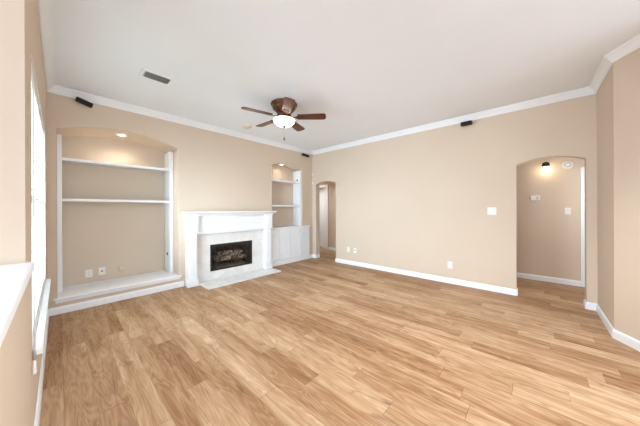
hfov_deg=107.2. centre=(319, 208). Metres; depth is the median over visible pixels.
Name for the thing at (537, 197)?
thermostat
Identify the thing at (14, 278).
trim
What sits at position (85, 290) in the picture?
shelving
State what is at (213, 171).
wall
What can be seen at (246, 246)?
fireplace insert
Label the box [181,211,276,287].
mantelpiece
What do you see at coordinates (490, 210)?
light switch
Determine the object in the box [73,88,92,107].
speaker
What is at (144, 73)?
ceiling vent
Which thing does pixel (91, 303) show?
baseboard
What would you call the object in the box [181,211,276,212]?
mantel shelf
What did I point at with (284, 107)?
ceiling fan
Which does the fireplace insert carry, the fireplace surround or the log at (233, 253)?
the log at (233, 253)
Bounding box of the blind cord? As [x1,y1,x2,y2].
[31,64,36,374]
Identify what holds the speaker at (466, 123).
attached to the wall at (418, 202)
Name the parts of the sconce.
lamp shade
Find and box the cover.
[118,265,126,270]
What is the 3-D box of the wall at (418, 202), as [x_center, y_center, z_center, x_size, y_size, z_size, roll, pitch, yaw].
[1.771,-0.127,4.738,5.218,2.880,0.140,0,0,42]
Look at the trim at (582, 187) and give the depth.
3.94 m
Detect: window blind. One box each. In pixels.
[31,74,38,333]
[35,109,43,300]
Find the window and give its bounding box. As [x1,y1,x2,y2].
[31,53,50,355]
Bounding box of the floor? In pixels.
[39,247,639,425]
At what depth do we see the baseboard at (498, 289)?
4.30 m
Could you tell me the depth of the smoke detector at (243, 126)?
4.40 m
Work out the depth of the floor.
2.10 m
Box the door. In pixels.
[319,188,325,248]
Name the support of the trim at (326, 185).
attached to the wall at (548, 238)
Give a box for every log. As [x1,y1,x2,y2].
[212,252,240,260]
[214,256,230,261]
[217,250,232,255]
[232,254,245,258]
[234,249,242,252]
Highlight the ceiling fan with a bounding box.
[241,97,325,139]
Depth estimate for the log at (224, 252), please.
4.64 m
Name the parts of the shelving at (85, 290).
panel, shelf, shelf, panel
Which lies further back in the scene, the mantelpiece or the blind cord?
the mantelpiece
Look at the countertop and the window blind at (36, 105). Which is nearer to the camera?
the window blind at (36, 105)
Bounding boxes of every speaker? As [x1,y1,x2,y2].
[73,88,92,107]
[460,120,471,126]
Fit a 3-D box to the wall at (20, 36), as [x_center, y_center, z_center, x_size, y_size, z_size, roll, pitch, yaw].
[-0.627,-0.117,0.331,7.574,2.880,0.150,0,0,42]
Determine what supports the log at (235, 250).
on the log at (237, 256)
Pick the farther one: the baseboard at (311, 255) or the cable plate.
the baseboard at (311, 255)
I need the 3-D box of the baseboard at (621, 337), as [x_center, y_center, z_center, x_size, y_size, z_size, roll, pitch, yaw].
[3.129,1.262,2.438,0.252,0.092,1.752,0,0,26]
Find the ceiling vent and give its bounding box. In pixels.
[138,68,174,86]
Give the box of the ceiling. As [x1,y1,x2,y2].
[51,0,639,150]
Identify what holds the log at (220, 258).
on the fireplace insert
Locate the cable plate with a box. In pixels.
[99,267,104,274]
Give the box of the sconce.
[542,162,549,171]
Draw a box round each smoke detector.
[242,125,251,128]
[561,160,573,168]
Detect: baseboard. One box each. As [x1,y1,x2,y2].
[34,281,183,425]
[310,254,319,257]
[335,258,517,295]
[517,272,580,286]
[583,299,639,351]
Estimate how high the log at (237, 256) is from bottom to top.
0.102 m
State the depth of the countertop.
5.87 m
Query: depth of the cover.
3.92 m
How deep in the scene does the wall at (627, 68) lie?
2.28 m
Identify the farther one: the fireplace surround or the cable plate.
the fireplace surround
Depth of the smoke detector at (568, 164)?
4.04 m
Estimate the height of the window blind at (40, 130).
1.607 m
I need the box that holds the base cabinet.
[271,227,309,266]
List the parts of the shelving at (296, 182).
panel, shelf, shelf, panel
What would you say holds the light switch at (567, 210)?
attached to the wall at (548, 238)
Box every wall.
[0,0,46,425]
[47,92,311,308]
[312,94,596,302]
[320,157,583,280]
[597,63,614,328]
[614,48,639,340]
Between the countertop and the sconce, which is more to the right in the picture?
the sconce
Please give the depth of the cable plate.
3.74 m
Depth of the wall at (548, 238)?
4.24 m
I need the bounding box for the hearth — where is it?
[199,268,280,289]
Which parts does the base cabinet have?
drawer, door, drawer, door, drawer, door, drawer, door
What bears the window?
in the wall at (20, 36)
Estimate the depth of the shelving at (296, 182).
6.17 m
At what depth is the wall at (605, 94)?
2.66 m
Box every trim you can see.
[0,262,33,346]
[37,0,639,154]
[319,184,328,249]
[580,167,584,286]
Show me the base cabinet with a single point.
(289, 245)
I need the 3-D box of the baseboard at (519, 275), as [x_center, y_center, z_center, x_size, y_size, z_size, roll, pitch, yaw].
[3.345,1.261,4.897,2.783,0.092,0.015,0,0,42]
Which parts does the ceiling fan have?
blade, blade, lamp shade, blade, blade, blade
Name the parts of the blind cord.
cord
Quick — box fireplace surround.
[197,230,263,282]
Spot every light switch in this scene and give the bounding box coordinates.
[487,207,496,214]
[565,208,570,213]
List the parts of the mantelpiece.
bed moulding, moulding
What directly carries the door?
in the wall at (548, 238)
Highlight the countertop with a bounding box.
[271,225,309,229]
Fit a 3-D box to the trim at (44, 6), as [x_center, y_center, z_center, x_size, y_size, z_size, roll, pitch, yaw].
[1.004,-1.518,2.142,7.576,0.092,4.732,0,0,42]
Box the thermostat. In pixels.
[530,195,539,200]
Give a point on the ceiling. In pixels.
(373, 67)
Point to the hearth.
(215, 283)
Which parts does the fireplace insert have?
log grate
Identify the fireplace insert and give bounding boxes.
[210,240,251,271]
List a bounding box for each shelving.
[53,134,181,303]
[271,166,300,225]

